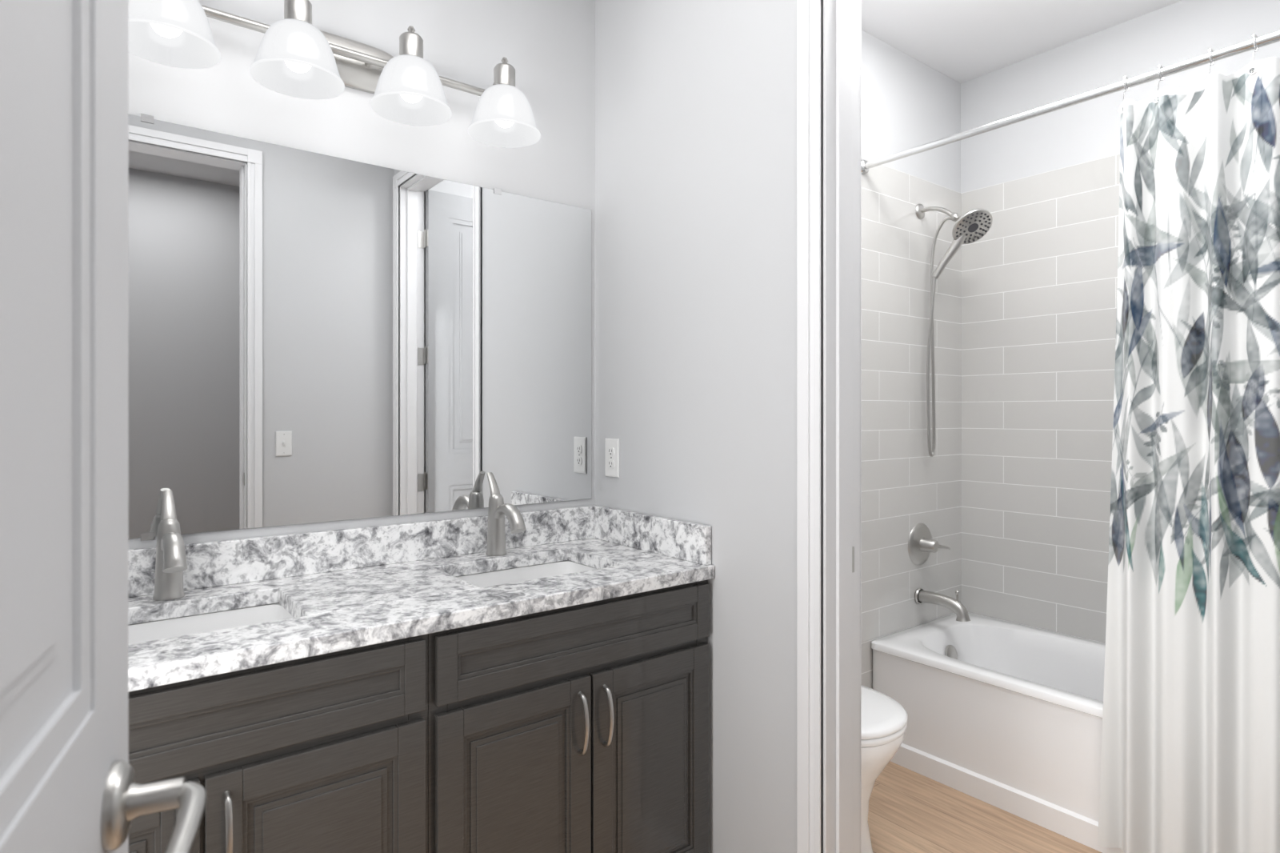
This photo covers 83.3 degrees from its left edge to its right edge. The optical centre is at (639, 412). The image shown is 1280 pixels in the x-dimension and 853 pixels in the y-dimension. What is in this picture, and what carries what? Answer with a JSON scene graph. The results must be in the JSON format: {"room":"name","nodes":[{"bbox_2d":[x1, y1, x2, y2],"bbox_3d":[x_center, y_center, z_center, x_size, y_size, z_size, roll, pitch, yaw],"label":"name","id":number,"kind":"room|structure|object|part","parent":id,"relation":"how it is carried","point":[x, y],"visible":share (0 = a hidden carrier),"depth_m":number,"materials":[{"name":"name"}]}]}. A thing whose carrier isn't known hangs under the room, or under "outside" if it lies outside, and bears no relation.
{"room":"bathroom","nodes":[
{"label":"bathroom","id":0,"kind":"room"},
{"bbox_2d":[128,0,541,147],"bbox_3d":[-0.691,-0.865,1.750,0.974,0.212,0.248,0,0,-38],"label":"sconce","id":1,"kind":"object","parent":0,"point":[299,55],"visible":0.96,"depth_m":1.73,"materials":[{"name":"white glass"}]},
{"bbox_3d":[-0.712,-0.905,1.776,0.971,0.131,0.182,0,0,-38],"label":"frame","id":2,"kind":"part","parent":1,"relation":"part of","materials":[{"name":"silver metal"}]},
{"bbox_2d":[128,0,595,549],"bbox_3d":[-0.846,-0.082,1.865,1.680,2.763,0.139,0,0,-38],"label":"mirror","id":3,"kind":"object","parent":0,"point":[315,338],"depth_m":1.87,"materials":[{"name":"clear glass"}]},
{"bbox_2d":[595,0,796,852],"bbox_3d":[0.453,-0.082,1.667,0.129,2.763,2.045,0,0,-38],"label":"wall","id":4,"kind":"structure","parent":0,"point":[696,258],"depth_m":1.88,"materials":[{"name":"grey paint"}]},
{"bbox_2d":[128,505,591,596],"bbox_3d":[-0.749,0.349,1.846,1.544,0.102,0.020,0,0,-38],"label":"backsplash","id":5,"kind":"structure","parent":4,"relation":"attached to","point":[211,564],"depth_m":1.83,"materials":[{"name":"white stone"}]},
{"bbox_2d":[604,438,619,477],"bbox_3d":[-0.089,0.140,2.252,0.008,0.120,0.072,0,0,-38],"label":"outlet","id":6,"kind":"object","parent":4,"relation":"attached to","point":[611,457],"visible":1,"depth_m":2.25,"materials":[{"name":"white plastic"}]},
{"bbox_2d":[592,504,711,564],"bbox_3d":[0.020,0.349,2.098,0.020,0.102,0.524,0,0,-38],"label":"backsplash","id":7,"kind":"structure","parent":4,"relation":"attached to","point":[691,542],"depth_m":2.05,"materials":[{"name":"white stone"}]},
{"bbox_2d":[796,0,861,852],"bbox_3d":[0.743,0.026,1.293,0.162,2.548,1.043,0,0,-38],"label":"door frame","id":8,"kind":"structure","parent":4,"relation":"attached to","point":[829,418],"depth_m":1.63,"materials":[{"name":"white wood"}]},
{"bbox_2d":[852,546,854,572],"bbox_3d":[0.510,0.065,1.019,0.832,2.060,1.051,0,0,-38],"label":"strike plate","id":9,"kind":"structure","parent":8,"relation":"attached to","point":[853,558],"depth_m":1.67,"materials":[{"name":"silver metal"}]},
{"bbox_2d":[861,29,960,192],"bbox_3d":[0.702,-0.082,2.896,1.771,2.763,0.408,0,0,-38],"label":"wall","id":10,"kind":"structure","parent":0,"point":[908,102],"depth_m":2.94,"materials":[{"name":"grey paint"}]},
{"bbox_2d":[861,156,961,688],"bbox_3d":[1.091,0.164,2.935,0.832,2.272,0.008,0,0,-38],"label":"tile","id":11,"kind":"structure","parent":10,"relation":"attached to","point":[909,482],"depth_m":2.92,"materials":[{"name":"grey tile"}]},
{"bbox_2d":[908,203,992,621],"bbox_3d":[1.252,-0.025,2.876,0.194,1.682,0.280,0,0,-38],"label":"shower","id":12,"kind":"object","parent":11,"relation":"attached to","point":[972,226],"visible":1,"depth_m":2.92,"materials":[{"name":"silver metal"}]},
{"bbox_2d":[868,760,1102,852],"bbox_3d":[0.655,1.325,0.852,4.350,0.050,3.580,0,0,-38],"label":"floor","id":13,"kind":"structure","parent":0,"point":[910,811],"depth_m":2.27,"materials":[{"name":"brown wood"}]},
{"bbox_2d":[128,574,714,852],"bbox_3d":[-0.576,0.868,1.624,1.544,0.865,0.582,0,0,-38],"label":"bathroom vanity","id":14,"kind":"object","parent":13,"relation":"on","point":[501,677],"depth_m":1.46,"materials":[{"name":"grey wood"}]},
{"bbox_2d":[128,536,714,683],"bbox_3d":[-0.584,0.417,1.634,1.544,0.034,0.556,0,0,-38],"label":"countertop","id":15,"kind":"structure","parent":14,"relation":"on","point":[372,601],"depth_m":1.57,"materials":[{"name":"white stone"}]},
{"bbox_2d":[150,489,188,599],"bbox_3d":[-0.991,0.285,1.522,0.058,0.229,0.194,0,0,-38],"label":"faucet","id":16,"kind":"object","parent":15,"relation":"on","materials":[{"name":"silver metal"}]},
{"bbox_2d":[128,596,297,641],"bbox_3d":[-0.903,0.505,1.409,0.454,0.166,0.324,0,0,-38],"label":"sink","id":17,"kind":"object","parent":15,"relation":"in","point":[196,618],"depth_m":1.56,"materials":[{"name":"white ceramic"}]},
{"bbox_2d":[480,472,531,555],"bbox_3d":[-0.376,0.285,1.999,0.058,0.229,0.194,0,0,-38],"label":"faucet","id":18,"kind":"object","parent":15,"relation":"on","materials":[{"name":"silver metal"}]},
{"bbox_2d":[451,555,601,587],"bbox_3d":[-0.288,0.505,1.886,0.454,0.166,0.324,0,0,-38],"label":"sink","id":19,"kind":"object","parent":15,"relation":"in","point":[557,564],"depth_m":2.03,"materials":[{"name":"white ceramic"}]},
{"bbox_2d":[861,684,907,852],"bbox_3d":[0.549,0.909,2.188,0.450,0.782,0.512,0,0,-38],"label":"toilet","id":20,"kind":"object","parent":13,"relation":"on","point":[884,720],"visible":0.23,"depth_m":2.02,"materials":[{"name":"white ceramic"}]},
{"bbox_2d":[871,612,1123,852],"bbox_3d":[1.647,1.087,2.330,0.689,0.425,1.622,0,0,-38],"label":"tub","id":21,"kind":"object","parent":13,"relation":"on","point":[1005,715],"visible":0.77,"depth_m":2.47,"materials":[{"name":"white ceramic"}]},
{"bbox_2d":[861,0,1182,83],"bbox_3d":[0.655,-1.483,0.852,4.350,0.040,3.580,0,0,-38],"label":"ceiling","id":22,"kind":"structure","parent":0,"point":[961,41],"depth_m":2.72,"materials":[{"name":"white paint"}]},
{"bbox_2d":[960,0,1279,192],"bbox_3d":[1.977,-0.082,2.591,0.130,2.763,1.637,0,0,-38],"label":"wall","id":23,"kind":"structure","parent":0,"point":[1178,32],"depth_m":2.79,"materials":[{"name":"grey paint"}]},
{"bbox_2d":[961,153,1119,643],"bbox_3d":[1.922,0.164,2.549,0.008,2.272,1.636,0,0,-38],"label":"tile","id":24,"kind":"structure","parent":23,"relation":"attached to","point":[1039,272],"depth_m":2.92,"materials":[{"name":"grey tile"}]},
{"bbox_3d":[0.890,-0.081,0.631,4.250,2.763,0.129,0,0,-38],"label":"wall","id":25,"kind":"structure","parent":0,"visible":0},
{"bbox_2d":[861,30,1279,852],"bbox_3d":[1.333,0.145,2.086,0.096,2.220,1.625,0,0,-38],"label":"shower curtain","id":26,"kind":"object","parent":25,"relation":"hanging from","point":[1191,734],"visible":1,"depth_m":1.92,"materials":[{"name":"white fabric"}]},
{"bbox_3d":[1.348,-0.936,2.098,0.058,0.058,1.625,0,0,-38],"label":"rod","id":27,"kind":"part","parent":26,"relation":"part of","materials":[{"name":"silver metal"}]},
{"bbox_3d":[0.203,0.026,0.097,0.925,2.548,0.162,0,0,-38],"label":"door frame","id":28,"kind":"structure","parent":0,"visible":0},
{"bbox_2d":[0,0,207,852],"bbox_3d":[-0.287,0.055,0.288,0.266,2.474,0.782,0,0,-38],"label":"entry door","id":29,"kind":"structure","parent":28,"relation":"attached to","point":[67,784],"depth_m":0.49,"materials":[{"name":"grey wood"}]}
]}

